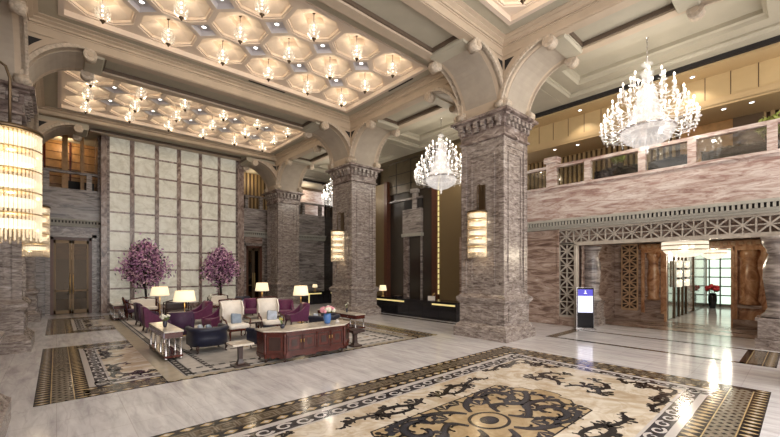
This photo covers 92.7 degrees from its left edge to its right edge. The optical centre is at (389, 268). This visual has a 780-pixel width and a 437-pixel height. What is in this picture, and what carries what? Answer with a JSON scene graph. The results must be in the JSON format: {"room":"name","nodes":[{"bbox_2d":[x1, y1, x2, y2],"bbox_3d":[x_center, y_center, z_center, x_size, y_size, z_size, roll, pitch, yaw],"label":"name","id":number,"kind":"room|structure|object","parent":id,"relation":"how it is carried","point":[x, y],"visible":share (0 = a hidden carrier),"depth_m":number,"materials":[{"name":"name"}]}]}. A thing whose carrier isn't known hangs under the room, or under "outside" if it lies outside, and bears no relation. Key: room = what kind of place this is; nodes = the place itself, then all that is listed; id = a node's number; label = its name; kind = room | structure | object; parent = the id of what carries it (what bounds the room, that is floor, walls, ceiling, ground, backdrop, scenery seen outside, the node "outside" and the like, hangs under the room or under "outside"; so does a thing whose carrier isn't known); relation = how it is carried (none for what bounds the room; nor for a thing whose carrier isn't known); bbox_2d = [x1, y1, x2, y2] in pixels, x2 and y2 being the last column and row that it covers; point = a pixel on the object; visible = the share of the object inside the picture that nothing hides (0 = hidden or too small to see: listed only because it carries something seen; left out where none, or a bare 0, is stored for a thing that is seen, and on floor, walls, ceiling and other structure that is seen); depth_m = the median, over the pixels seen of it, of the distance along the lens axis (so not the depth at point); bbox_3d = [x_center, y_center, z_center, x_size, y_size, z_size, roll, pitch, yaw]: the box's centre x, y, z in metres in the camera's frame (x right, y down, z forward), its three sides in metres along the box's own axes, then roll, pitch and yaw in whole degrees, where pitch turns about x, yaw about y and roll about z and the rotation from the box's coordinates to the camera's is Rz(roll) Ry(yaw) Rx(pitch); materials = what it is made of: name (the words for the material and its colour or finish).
{"room":"hotel lobby","nodes":[
{"label":"hotel lobby","id":0,"kind":"room"},
{"bbox_2d":[36,135,99,191],"bbox_3d":[-17.930,-5.500,17.568,6.750,3.800,2.300,0,0,-42],"label":"wall","id":1,"kind":"structure","parent":0,"point":[61,155],"depth_m":19.33,"materials":[{"name":"orange wood"}]},
{"bbox_2d":[100,135,243,312],"bbox_3d":[-11.984,-2.475,21.085,7.020,9.350,1.000,0,0,-42],"label":"wall","id":2,"kind":"structure","parent":0,"point":[187,202],"depth_m":20.49,"materials":[{"name":"stone"}]},
{"bbox_2d":[35,71,316,159],"bbox_3d":[-8.842,-7.010,16.905,10.600,0.700,6.020,0,0,-42],"label":"ceiling","id":3,"kind":"structure","parent":0,"point":[64,93],"depth_m":16.89,"materials":[{"name":"beige paint"}]},
{"bbox_2d":[36,185,324,315],"bbox_3d":[-12.031,-0.860,21.661,21.000,6.120,0.480,0,0,-42],"label":"wall","id":4,"kind":"structure","parent":0,"point":[63,202],"depth_m":18.82,"materials":[{"name":"grey stone"}]},
{"bbox_2d":[40,167,97,190],"bbox_3d":[-17.268,-4.350,16.792,6.700,0.860,0.240,0,0,-42],"label":"railing","id":5,"kind":"object","parent":4,"relation":"on","point":[45,170],"visible":0.76,"depth_m":18.13,"materials":[{"name":"grey stone"}]},
{"bbox_2d":[45,232,96,315],"bbox_3d":[-15.677,0.235,18.313,1.920,3.930,0.400,0,0,-42],"label":"door","id":6,"kind":"structure","parent":4,"relation":"in","point":[84,246],"depth_m":18.23,"materials":[{"name":"brown wood"}]},
{"bbox_2d":[36,217,325,240],"bbox_3d":[-11.831,-2.260,21.438,21.000,0.360,0.280,0,0,-42],"label":"trim","id":7,"kind":"structure","parent":4,"relation":"attached to","point":[53,221],"depth_m":18.54,"materials":[{"name":"black"}]},
{"bbox_2d":[244,243,264,297],"bbox_3d":[-8.956,0.260,24.337,1.410,3.880,0.400,0,0,-42],"label":"door","id":8,"kind":"structure","parent":4,"relation":"in","point":[254,253],"depth_m":24.31,"materials":[{"name":"brown wood"}]},
{"bbox_2d":[244,194,324,215],"bbox_3d":[-6.858,-4.350,26.123,7.340,0.860,0.240,0,0,-42],"label":"railing","id":9,"kind":"object","parent":4,"relation":"on","point":[246,197],"visible":0.54,"depth_m":24.60,"materials":[{"name":"grey stone"}]},
{"bbox_2d":[52,133,329,189],"bbox_3d":[-3.044,-2.700,12.984,23.200,9.800,29.400,0,0,-42],"label":"wall","id":10,"kind":"structure","parent":0,"point":[90,140],"depth_m":25.81,"materials":[{"name":"brown stone"}]},
{"bbox_2d":[460,49,503,118],"bbox_3d":[3.450,-5.960,12.332,1.640,2.280,1.640,0,0,-42],"label":"trim","id":11,"kind":"structure","parent":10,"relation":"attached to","point":[489,106],"depth_m":11.83,"materials":[{"name":"beige stone"}]},
{"bbox_2d":[25,0,443,122],"bbox_3d":[-3.696,-7.010,11.164,10.600,0.700,6.200,0,0,-42],"label":"ceiling","id":12,"kind":"structure","parent":0,"point":[131,26],"depth_m":11.60,"materials":[{"name":"beige paint"}]},
{"bbox_2d":[244,172,323,215],"bbox_3d":[-6.891,-5.500,27.464,9.600,3.800,2.300,0,0,-42],"label":"wall","id":13,"kind":"structure","parent":0,"point":[254,184],"depth_m":26.66,"materials":[{"name":"brown"}]},
{"bbox_2d":[293,286,308,322],"bbox_3d":[-3.650,1.437,15.234,0.646,1.500,0.646,0,0,-42],"label":"floor lamp","id":14,"kind":"object","parent":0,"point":[298,290],"visible":0.84,"depth_m":15.00,"materials":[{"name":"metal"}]},
{"bbox_2d":[0,303,779,436],"bbox_3d":[0.926,2.297,16.945,36.000,0.207,30.000,0,0,-42],"label":"floor","id":15,"kind":"structure","parent":0,"point":[504,391],"depth_m":6.95,"materials":[{"name":"beige stone"}]},
{"bbox_2d":[0,330,10,436],"bbox_3d":[-5.635,-1.310,4.189,1.940,7.020,2.100,0,0,-42],"label":"column","id":16,"kind":"structure","parent":15,"relation":"on","point":[5,401],"depth_m":5.08,"materials":[{"name":"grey stone"}]},
{"bbox_2d":[0,0,30,85],"bbox_3d":[-8.238,-5.985,7.093,1.780,2.330,6.320,0,0,-42],"label":"beam","id":17,"kind":"structure","parent":16,"relation":"on","point":[14,49],"depth_m":9.51,"materials":[{"name":"beige stone"}]},
{"bbox_2d":[0,61,43,228],"bbox_3d":[-4.927,-1.513,4.823,0.644,2.365,0.644,0,0,-19],"label":"wall sconce","id":18,"kind":"object","parent":16,"relation":"attached to","point":[17,141],"visible":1,"depth_m":4.79,"materials":[{"name":"beige glass"}]},
{"bbox_2d":[0,79,37,354],"bbox_3d":[-10.841,-1.310,9.997,1.940,7.020,2.100,0,0,-42],"label":"column","id":19,"kind":"structure","parent":15,"relation":"on","point":[19,338],"depth_m":9.77,"materials":[{"name":"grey stone"}]},
{"bbox_2d":[27,84,39,150],"bbox_3d":[-13.384,-5.985,12.834,1.780,2.330,6.140,0,0,-42],"label":"beam","id":20,"kind":"structure","parent":19,"relation":"on","point":[34,123],"depth_m":15.21,"materials":[{"name":"beige stone"}]},
{"bbox_2d":[22,177,50,249],"bbox_3d":[-10.134,-1.513,10.631,0.644,2.365,0.644,0,0,-34],"label":"wall sconce","id":21,"kind":"object","parent":19,"relation":"attached to","point":[40,208],"visible":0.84,"depth_m":10.54,"materials":[{"name":"beige glass"}]},
{"bbox_2d":[25,156,43,321],"bbox_3d":[-15.927,-1.310,15.671,1.940,7.020,2.100,0,0,-42],"label":"column","id":22,"kind":"structure","parent":15,"relation":"on","point":[31,291],"depth_m":15.49,"materials":[{"name":"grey stone"}]},
{"bbox_2d":[114,233,175,298],"bbox_3d":[-12.181,0.204,18.610,2.578,3.993,2.496,0,0,-2],"label":"blossom tree","id":23,"kind":"object","parent":15,"relation":"on","point":[137,261],"visible":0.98,"depth_m":18.17,"materials":[{"name":"purple plant"}]},
{"bbox_2d":[198,242,243,307],"bbox_3d":[-9.581,0.319,20.980,2.557,3.762,2.382,0,0,-16],"label":"blossom tree","id":24,"kind":"object","parent":15,"relation":"on","point":[220,274],"visible":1,"depth_m":20.55,"materials":[{"name":"purple plant"}]},
{"bbox_2d":[104,308,414,381],"bbox_3d":[-6.336,2.193,14.686,6.930,0.001,13.770,0,0,-42],"label":"floor","id":25,"kind":"structure","parent":15,"relation":"on","point":[169,372],"depth_m":9.54,"materials":[{"name":"beige carpet"}]},
{"bbox_2d":[117,309,405,375],"bbox_3d":[-6.209,2.192,14.612,6.340,0.011,13.150,0,0,-42],"label":"carpet","id":26,"kind":"object","parent":25,"relation":"on","point":[212,358],"visible":0.4,"depth_m":10.11,"materials":[{"name":"grey carpet"}]},
{"bbox_2d":[109,302,124,320],"bbox_3d":[-12.087,1.857,16.427,0.451,0.660,1.700,0,0,-42],"label":"console table","id":27,"kind":"object","parent":26,"relation":"on","point":[120,306],"visible":1,"depth_m":16.09,"materials":[{"name":"beige stone"}]},
{"bbox_2d":[122,297,133,320],"bbox_3d":[-11.190,1.689,16.157,0.743,1.001,0.696,0,0,-42],"label":"carved armchair","id":28,"kind":"object","parent":26,"relation":"on","point":[127,311],"visible":0.69,"depth_m":15.86,"materials":[{"name":"wood"}]},
{"bbox_2d":[128,297,159,317],"bbox_3d":[-11.361,1.741,17.169,1.192,0.900,0.684,0,0,-42],"label":"settee","id":29,"kind":"object","parent":26,"relation":"on","point":[148,303],"visible":0.77,"depth_m":17.28,"materials":[{"name":"beige fabric"}]},
{"bbox_2d":[133,302,160,325],"bbox_3d":[-9.538,1.751,14.613,0.700,0.888,0.782,0,0,43],"label":"lounge armchair","id":30,"kind":"object","parent":26,"relation":"on","point":[137,311],"visible":0.44,"depth_m":14.32,"materials":[{"name":"fabric"}]},
{"bbox_2d":[140,306,167,332],"bbox_3d":[-8.316,1.751,13.159,0.782,0.888,0.700,0,0,-42],"label":"lounge armchair","id":31,"kind":"object","parent":26,"relation":"on","point":[147,316],"visible":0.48,"depth_m":12.79,"materials":[{"name":"purple fabric"}]},
{"bbox_2d":[150,286,169,313],"bbox_3d":[-8.667,1.427,14.014,0.646,1.520,0.646,0,0,-42],"label":"floor lamp","id":32,"kind":"object","parent":26,"relation":"on","point":[160,290],"visible":0.76,"depth_m":13.79,"materials":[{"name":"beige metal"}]},
{"bbox_2d":[148,322,183,360],"bbox_3d":[-5.857,1.837,9.657,0.451,0.700,2.000,0,0,-42],"label":"console table","id":33,"kind":"object","parent":26,"relation":"on","point":[164,350],"visible":1,"depth_m":9.29,"materials":[{"name":"beige stone"}]},
{"bbox_2d":[149,343,182,358],"bbox_3d":[-5.845,2.102,9.667,0.400,0.050,1.960,0,0,-42],"label":"shelf","id":34,"kind":"object","parent":33,"relation":"attached to","point":[172,352],"depth_m":9.37,"materials":[{"name":"brown wood"}]},
{"bbox_2d":[163,300,191,314],"bbox_3d":[-9.092,1.741,15.913,1.042,0.900,0.684,0,0,-38],"label":"settee","id":35,"kind":"object","parent":26,"relation":"on","point":[169,306],"visible":0.67,"depth_m":15.94,"materials":[{"name":"brown wood"}]},
{"bbox_2d":[167,312,193,334],"bbox_3d":[-6.498,1.751,11.528,0.700,0.888,0.782,0,0,-34],"label":"lounge armchair","id":36,"kind":"object","parent":26,"relation":"on","point":[178,319],"visible":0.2,"depth_m":11.24,"materials":[{"name":"fabric"}]},
{"bbox_2d":[173,290,195,335],"bbox_3d":[-6.805,1.452,12.326,0.697,1.470,0.697,0,0,-42],"label":"floor lamp","id":37,"kind":"object","parent":26,"relation":"on","point":[184,296],"visible":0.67,"depth_m":12.09,"materials":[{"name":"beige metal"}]},
{"bbox_2d":[187,300,212,322],"bbox_3d":[-7.707,1.751,15.054,0.700,0.888,0.782,0,0,40],"label":"lounge armchair","id":38,"kind":"object","parent":26,"relation":"on","point":[204,309],"visible":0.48,"depth_m":15.00,"materials":[{"name":"purple fabric"}]},
{"bbox_2d":[184,323,228,353],"bbox_3d":[-4.869,1.860,10.001,1.022,0.665,0.835,0,0,-42],"label":"armchair","id":39,"kind":"object","parent":26,"relation":"on","point":[211,336],"visible":0.99,"depth_m":9.69,"materials":[{"name":"blue leather"}]},
{"bbox_2d":[201,307,220,327],"bbox_3d":[-6.151,1.751,13.227,0.700,0.888,0.782,0,0,38],"label":"lounge armchair","id":40,"kind":"object","parent":26,"relation":"on","point":[213,319],"visible":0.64,"depth_m":13.05,"materials":[{"name":"purple fabric"}]},
{"bbox_2d":[207,293,228,306],"bbox_3d":[-8.900,1.741,19.442,1.092,0.900,0.684,0,0,-42],"label":"settee","id":41,"kind":"object","parent":26,"relation":"on","point":[214,299],"visible":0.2,"depth_m":19.54,"materials":[{"name":"beige fabric"}]},
{"bbox_2d":[218,298,250,340],"bbox_3d":[-4.907,1.571,11.795,0.844,1.237,0.832,0,0,44],"label":"chair","id":42,"kind":"object","parent":26,"relation":"on","point":[231,305],"visible":0.7,"depth_m":11.85,"materials":[{"name":"beige fabric"}]},
{"bbox_2d":[231,313,241,323],"bbox_3d":[-4.854,1.570,11.737,0.191,0.359,0.369,0,0,38],"label":"throw pillow","id":43,"kind":"object","parent":42,"relation":"on","point":[235,318],"visible":0.85,"depth_m":11.67,"materials":[{"name":"grey fabric"}]},
{"bbox_2d":[226,340,253,367],"bbox_3d":[-3.399,1.927,8.436,0.460,0.520,0.460,0,0,-42],"label":"pedestal table","id":44,"kind":"object","parent":26,"relation":"on","point":[239,363],"visible":1,"depth_m":8.39,"materials":[{"name":"beige stone"}]},
{"bbox_2d":[242,298,256,319],"bbox_3d":[-6.141,1.751,16.488,0.700,0.888,0.782,0,0,-17],"label":"lounge armchair","id":45,"kind":"object","parent":26,"relation":"on","point":[250,306],"visible":0.61,"depth_m":16.61,"materials":[{"name":"purple fabric"}]},
{"bbox_2d":[246,325,274,347],"bbox_3d":[-3.490,1.899,10.345,0.668,0.585,0.736,0,0,28],"label":"armchair","id":46,"kind":"object","parent":26,"relation":"on","point":[251,333],"visible":0.23,"depth_m":10.11,"materials":[{"name":"blue fabric"}]},
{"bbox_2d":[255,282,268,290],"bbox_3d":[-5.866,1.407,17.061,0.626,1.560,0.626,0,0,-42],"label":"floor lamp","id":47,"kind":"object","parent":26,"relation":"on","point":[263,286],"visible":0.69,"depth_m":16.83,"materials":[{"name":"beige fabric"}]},
{"bbox_2d":[256,296,284,327],"bbox_3d":[-4.079,1.571,12.672,0.832,1.237,0.844,0,0,-36],"label":"chair","id":48,"kind":"object","parent":26,"relation":"on","point":[265,303],"visible":0.67,"depth_m":12.78,"materials":[{"name":"beige fabric"}]},
{"bbox_2d":[277,299,293,318],"bbox_3d":[-4.457,1.751,15.849,0.700,0.888,0.782,0,0,-22],"label":"lounge armchair","id":49,"kind":"object","parent":26,"relation":"on","point":[285,305],"visible":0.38,"depth_m":16.02,"materials":[{"name":"purple fabric"}]},
{"bbox_2d":[284,302,309,324],"bbox_3d":[-3.600,1.751,14.427,0.782,0.888,0.700,0,0,-34],"label":"lounge armchair","id":50,"kind":"object","parent":26,"relation":"on","point":[301,313],"visible":0.99,"depth_m":14.27,"materials":[{"name":"purple fabric"}]},
{"bbox_2d":[308,313,339,322],"bbox_3d":[-2.127,1.860,12.503,0.835,0.665,1.022,0,0,18],"label":"armchair","id":51,"kind":"object","parent":26,"relation":"on","point":[334,316],"visible":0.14,"depth_m":12.15,"materials":[{"name":"blue fabric"}]},
{"bbox_2d":[317,309,365,328],"bbox_3d":[-1.927,1.897,14.187,0.491,0.580,2.600,0,0,-42],"label":"console table","id":52,"kind":"object","parent":26,"relation":"on","point":[352,315],"visible":0.41,"depth_m":13.44,"materials":[{"name":"beige stone"}]},
{"bbox_2d":[348,328,364,346],"bbox_3d":[-1.001,1.952,10.585,0.400,0.470,0.400,0,0,-42],"label":"side table","id":53,"kind":"object","parent":26,"relation":"on","point":[354,331],"visible":0.93,"depth_m":10.53,"materials":[{"name":"brown wood"}]},
{"bbox_2d":[255,319,349,362],"bbox_3d":[-2.073,1.817,9.504,2.460,0.750,0.846,0,0,-42],"label":"sideboard","id":54,"kind":"object","parent":25,"relation":"on","point":[289,341],"visible":0.98,"depth_m":9.02,"materials":[{"name":"brown wood"}]},
{"bbox_2d":[320,305,335,323],"bbox_3d":[-1.680,1.202,9.867,0.431,0.480,0.430,0,0,-42],"label":"flower vase","id":55,"kind":"object","parent":54,"relation":"on","point":[327,310],"visible":1,"depth_m":9.79,"materials":[{"name":"blue ceramic"}]},
{"bbox_2d":[262,189,304,303],"bbox_3d":[-6.843,-1.310,23.814,1.940,7.020,2.100,0,0,-42],"label":"column","id":56,"kind":"structure","parent":15,"relation":"on","point":[282,205],"depth_m":23.28,"materials":[{"name":"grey stone"}]},
{"bbox_2d":[38,110,278,192],"bbox_3d":[-11.385,-5.985,19.742,10.880,2.330,1.780,0,0,-42],"label":"beam","id":57,"kind":"structure","parent":56,"relation":"on","point":[51,125],"depth_m":18.84,"materials":[{"name":"beige paint"}]},
{"bbox_2d":[301,290,331,304],"bbox_3d":[-4.501,1.800,23.898,2.260,0.800,0.880,0,0,-42],"label":"reception desk","id":58,"kind":"object","parent":15,"relation":"on","point":[318,296],"visible":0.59,"depth_m":23.40,"materials":[{"name":"black paint"}]},
{"bbox_2d":[325,162,382,315],"bbox_3d":[-1.756,-1.310,18.140,1.940,7.020,2.100,0,0,-42],"label":"column","id":59,"kind":"structure","parent":15,"relation":"on","point":[354,184],"depth_m":17.61,"materials":[{"name":"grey stone"}]},
{"bbox_2d":[20,20,352,168],"bbox_3d":[-6.299,-5.985,14.068,10.880,2.330,1.780,0,0,-42],"label":"beam","id":60,"kind":"structure","parent":59,"relation":"on","point":[51,50],"depth_m":12.67,"materials":[{"name":"beige paint"}]},
{"bbox_2d":[276,139,330,192],"bbox_3d":[-4.300,-5.985,20.977,1.780,2.330,6.140,0,0,-42],"label":"beam","id":61,"kind":"structure","parent":59,"relation":"on","point":[292,167],"depth_m":22.27,"materials":[{"name":"beige paint"}]},
{"bbox_2d":[331,212,344,257],"bbox_3d":[-2.464,-1.513,17.506,0.644,2.365,0.644,0,0,-34],"label":"wall sconce","id":62,"kind":"object","parent":59,"relation":"attached to","point":[337,231],"visible":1,"depth_m":17.37,"materials":[{"name":"white glass"}]},
{"bbox_2d":[377,295,459,321],"bbox_3d":[1.184,1.800,17.646,0.880,0.800,5.560,0,0,-42],"label":"reception desk","id":63,"kind":"object","parent":15,"relation":"on","point":[437,309],"visible":0.78,"depth_m":16.81,"materials":[{"name":"black paint"}]},
{"bbox_2d":[450,105,538,342],"bbox_3d":[3.450,-1.310,12.332,1.940,7.020,2.100,0,0,-42],"label":"column","id":64,"kind":"structure","parent":15,"relation":"on","point":[494,300],"depth_m":11.79,"materials":[{"name":"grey stone"}]},
{"bbox_2d":[349,76,459,168],"bbox_3d":[0.847,-5.985,15.236,1.780,2.330,6.320,0,0,-42],"label":"beam","id":65,"kind":"structure","parent":64,"relation":"on","point":[369,133],"depth_m":15.80,"materials":[{"name":"beige paint"}]},
{"bbox_2d":[318,0,505,121],"bbox_3d":[-1.093,-5.985,8.260,10.880,2.330,1.780,0,0,-42],"label":"beam","id":66,"kind":"structure","parent":64,"relation":"on","point":[471,62],"depth_m":10.41,"materials":[{"name":"beige paint"}]},
{"bbox_2d":[467,184,487,251],"bbox_3d":[2.742,-1.513,11.698,0.644,2.365,0.644,0,0,41],"label":"wall sconce","id":67,"kind":"object","parent":64,"relation":"attached to","point":[482,211],"visible":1,"depth_m":11.61,"materials":[{"name":"white glass"}]},
{"bbox_2d":[573,287,595,329],"bbox_3d":[7.117,1.435,13.604,0.660,1.530,0.400,0,0,10],"label":"screen","id":68,"kind":"object","parent":15,"relation":"on","point":[584,295],"visible":1,"depth_m":13.52,"materials":[{"name":"black paint"}]},
{"bbox_2d":[584,246,604,326],"bbox_3d":[7.954,0.650,14.723,0.765,3.100,0.782,0,0,-42],"label":"column","id":69,"kind":"structure","parent":15,"relation":"on","point":[592,270],"depth_m":14.45,"materials":[{"name":"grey stone"}]},
{"bbox_2d":[704,284,719,308],"bbox_3d":[18.023,1.512,20.808,0.771,1.375,0.679,0,0,-42],"label":"flower vase","id":70,"kind":"object","parent":15,"relation":"on","point":[712,297],"visible":1,"depth_m":20.66,"materials":[{"name":"black ceramic"}]},
{"bbox_2d":[755,235,779,351],"bbox_3d":[10.676,0.650,10.188,0.900,3.100,0.920,0,0,-42],"label":"column","id":71,"kind":"structure","parent":15,"relation":"on","point":[768,336],"depth_m":10.08,"materials":[{"name":"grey stone"}]},
{"bbox_2d":[389,188,423,297],"bbox_3d":[1.221,-1.130,21.575,1.220,6.660,2.700,0,0,-42],"label":"wall niche","id":72,"kind":"object","parent":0,"point":[413,233],"visible":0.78,"depth_m":20.82,"materials":[{"name":"grey stone"}]},
{"bbox_2d":[439,0,597,46],"bbox_3d":[1.487,-7.010,5.382,10.600,0.700,6.130,0,0,-42],"label":"ceiling","id":73,"kind":"structure","parent":0,"point":[505,22],"depth_m":9.95,"materials":[{"name":"beige paint"}]},
{"bbox_2d":[304,0,779,179],"bbox_3d":[-3.458,-6.610,11.304,19.540,0.420,24.350,0,0,-42],"label":"ceiling","id":74,"kind":"structure","parent":0,"point":[726,25],"depth_m":11.63,"materials":[{"name":"beige paint"}]},
{"bbox_2d":[414,118,460,181],"bbox_3d":[2.283,-5.080,16.630,2.480,3.480,2.455,0,0,18],"label":"crystal chandelier","id":75,"kind":"object","parent":74,"relation":"hanging from","point":[438,177],"visible":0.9,"depth_m":16.43,"materials":[{"name":"white"}]},
{"bbox_2d":[600,37,699,137],"bbox_3d":[7.482,-5.080,10.830,2.455,3.480,2.480,0,0,32],"label":"crystal chandelier","id":76,"kind":"object","parent":74,"relation":"hanging from","point":[647,128],"visible":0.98,"depth_m":10.70,"materials":[{"name":"clear glass"}]},
{"bbox_2d":[322,138,779,326],"bbox_3d":[4.388,-2.450,18.168,1.412,9.300,27.200,0,0,-42],"label":"wall","id":77,"kind":"structure","parent":0,"point":[399,172],"depth_m":18.90,"materials":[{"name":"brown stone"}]},
{"bbox_2d":[384,182,390,295],"bbox_3d":[-0.156,-1.500,22.355,0.310,7.400,0.260,0,0,-42],"label":"trim","id":78,"kind":"structure","parent":77,"relation":"attached to","point":[387,198],"depth_m":22.25,"materials":[{"name":"gold metal"}]},
{"bbox_2d":[432,169,438,298],"bbox_3d":[2.414,-1.500,19.488,0.310,7.400,0.360,0,0,-42],"label":"trim","id":79,"kind":"structure","parent":77,"relation":"attached to","point":[435,190],"depth_m":19.34,"materials":[{"name":"gold metal"}]},
{"bbox_2d":[559,243,573,317],"bbox_3d":[6.859,0.425,14.401,0.110,2.865,0.608,0,0,-42],"label":"trim","id":80,"kind":"structure","parent":77,"relation":"attached to","point":[567,265],"depth_m":14.38,"materials":[{"name":"stone"}]},
{"bbox_2d":[527,118,779,186],"bbox_3d":[8.766,-3.835,12.289,0.380,1.170,12.600,0,0,-42],"label":"railing","id":81,"kind":"object","parent":77,"relation":"on","point":[552,164],"visible":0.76,"depth_m":12.41,"materials":[{"name":"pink stone"}]},
{"bbox_2d":[557,229,779,326],"bbox_3d":[8.762,0.310,12.353,0.260,3.780,6.300,0,0,-42],"label":"trim","id":82,"kind":"structure","parent":77,"relation":"attached to","point":[576,245],"depth_m":13.67,"materials":[{"name":"stone"}]},
{"bbox_2d":[559,212,779,244],"bbox_3d":[9.609,-1.255,11.333,0.110,0.605,8.888,0,0,-42],"label":"trim","id":83,"kind":"structure","parent":77,"relation":"attached to","point":[769,223],"depth_m":11.90,"materials":[{"name":"stone"}]},
{"bbox_2d":[381,34,779,163],"bbox_3d":[4.980,-6.280,18.565,2.800,2.240,27.000,0,0,-42],"label":"wall","id":84,"kind":"structure","parent":0,"point":[734,78],"depth_m":12.64,"materials":[{"name":"beige paint"}]},
{"bbox_2d":[527,148,779,221],"bbox_3d":[9.749,-2.435,13.170,2.900,1.670,12.600,0,0,-42],"label":"wall","id":85,"kind":"structure","parent":0,"point":[751,176],"depth_m":11.99,"materials":[{"name":"pink stone"}]},
{"bbox_2d":[594,163,637,178],"bbox_3d":[8.191,-3.502,13.480,0.388,0.455,1.458,0,0,-42],"label":"trough","id":86,"kind":"object","parent":85,"relation":"on","point":[626,169],"visible":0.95,"depth_m":13.33,"materials":[{"name":"black paint"}]},
{"bbox_2d":[611,155,624,167],"bbox_3d":[8.438,-3.862,13.727,0.475,0.884,0.502,0,0,-42],"label":"bush","id":87,"kind":"object","parent":86,"relation":"in","point":[620,158],"visible":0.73,"depth_m":13.64,"materials":[{"name":"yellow plant"}]},
{"bbox_2d":[527,197,779,231],"bbox_3d":[8.766,-1.745,12.289,0.540,0.370,12.600,0,0,-42],"label":"trim","id":88,"kind":"structure","parent":85,"relation":"attached to","point":[768,205],"depth_m":11.90,"materials":[{"name":"black stone"}]},
{"bbox_2d":[648,154,686,169],"bbox_3d":[9.246,-3.503,12.318,0.390,0.455,1.185,0,0,-42],"label":"trough","id":89,"kind":"object","parent":85,"relation":"on","point":[670,161],"visible":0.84,"depth_m":12.21,"materials":[{"name":"black paint"}]},
{"bbox_2d":[701,140,765,160],"bbox_3d":[10.260,-3.502,11.172,0.388,0.455,1.458,0,0,-42],"label":"trough","id":90,"kind":"object","parent":85,"relation":"on","point":[728,151],"visible":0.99,"depth_m":11.02,"materials":[{"name":"black paint"}]},
{"bbox_2d":[754,111,779,150],"bbox_3d":[10.995,-3.954,10.705,0.773,1.108,0.743,0,0,-42],"label":"bush","id":91,"kind":"object","parent":90,"relation":"in","point":[775,116],"visible":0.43,"depth_m":10.72,"materials":[{"name":"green plant"}]},
{"bbox_2d":[764,133,779,150],"bbox_3d":[11.016,-3.625,10.707,0.340,0.450,0.340,0,0,-42],"label":"railing post","id":92,"kind":"object","parent":85,"relation":"on","point":[765,137],"depth_m":10.56,"materials":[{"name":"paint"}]},
{"bbox_2d":[527,108,779,189],"bbox_3d":[10.739,-4.200,14.058,0.240,2.000,12.600,0,0,-42],"label":"railing","id":93,"kind":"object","parent":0,"point":[575,173],"depth_m":14.38,"materials":[{"name":"brown"}]},
{"bbox_2d":[580,239,761,319],"bbox_3d":[10.839,0.500,13.677,4.200,3.400,6.300,0,0,-42],"label":"wall","id":94,"kind":"structure","parent":0,"point":[609,256],"depth_m":16.20,"materials":[{"name":"brown stone"}]},
{"bbox_2d":[621,244,637,310],"bbox_3d":[10.640,0.350,16.521,0.088,2.948,0.644,0,0,-42],"label":"trim","id":95,"kind":"structure","parent":94,"relation":"attached to","point":[629,249],"depth_m":16.49,"materials":[{"name":"wood"}]},
{"bbox_2d":[639,240,767,327],"bbox_3d":[12.206,0.575,14.668,0.240,3.250,4.050,0,0,-42],"label":"trim","id":96,"kind":"structure","parent":94,"relation":"attached to","point":[731,244],"depth_m":13.96,"materials":[{"name":"brown wood"}]},
{"bbox_2d":[611,237,760,249],"bbox_3d":[14.785,-1.200,17.215,15.000,0.200,6.300,0,0,-42],"label":"ceiling","id":97,"kind":"structure","parent":0,"point":[757,237],"depth_m":14.36,"materials":[{"name":"white paint"}]},
{"bbox_2d":[661,240,708,257],"bbox_3d":[10.391,-0.740,13.128,1.336,0.680,1.336,0,0,-42],"label":"lamp","id":98,"kind":"object","parent":97,"relation":"attached to","point":[691,248],"visible":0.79,"depth_m":12.68,"materials":[{"name":"white glass"}]},
{"bbox_2d":[701,249,727,259],"bbox_3d":[13.889,-0.740,15.968,0.911,0.680,0.911,0,0,-42],"label":"lamp","id":99,"kind":"object","parent":97,"relation":"attached to","point":[713,254],"visible":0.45,"depth_m":15.65,"materials":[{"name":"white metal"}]},
{"bbox_2d":[667,255,730,319],"bbox_3d":[16.259,0.500,18.267,10.000,3.400,3.100,0,0,-42],"label":"wall","id":100,"kind":"structure","parent":0,"point":[682,300],"depth_m":18.26,"materials":[{"name":"clear glass"}]},
{"bbox_2d":[641,249,663,321],"bbox_3d":[11.332,0.650,15.973,0.550,3.100,0.820,0,0,-42],"label":"trim","id":101,"kind":"structure","parent":100,"relation":"attached to","point":[653,255],"depth_m":15.81,"materials":[{"name":"brown wood"}]},
{"bbox_2d":[673,260,681,286],"bbox_3d":[12.569,0.200,16.242,0.340,1.200,0.310,0,0,-42],"label":"sconce","id":102,"kind":"object","parent":100,"relation":"attached to","point":[679,262],"visible":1,"depth_m":16.11,"materials":[{"name":"white glass"}]},
{"bbox_2d":[681,260,689,285],"bbox_3d":[13.723,0.200,17.276,0.340,1.200,0.310,0,0,-42],"label":"sconce","id":103,"kind":"object","parent":100,"relation":"attached to","point":[686,263],"visible":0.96,"depth_m":17.15,"materials":[{"name":"white glass"}]},
{"bbox_2d":[707,250,730,306],"bbox_3d":[19.599,0.530,21.396,0.150,3.340,2.100,0,0,-42],"label":"window","id":104,"kind":"structure","parent":100,"relation":"in","point":[718,270],"depth_m":21.68,"materials":[{"name":"white glass"}]},
{"bbox_2d":[733,245,765,329],"bbox_3d":[13.315,0.650,13.761,0.616,3.100,0.880,0,0,-42],"label":"trim","id":105,"kind":"structure","parent":100,"relation":"attached to","point":[749,279],"depth_m":13.60,"materials":[{"name":"brown wood"}]},
{"bbox_3d":[8.609,-1.310,6.576,1.940,7.020,2.100,0,0,-42],"label":"column","id":106,"kind":"structure","parent":0,"visible":0},
{"bbox_2d":[500,0,779,118],"bbox_3d":[6.030,-5.985,9.454,1.780,2.330,6.250,0,0,-42],"label":"beam","id":107,"kind":"structure","parent":106,"relation":"on","point":[528,61],"depth_m":10.25,"materials":[{"name":"beige paint"}]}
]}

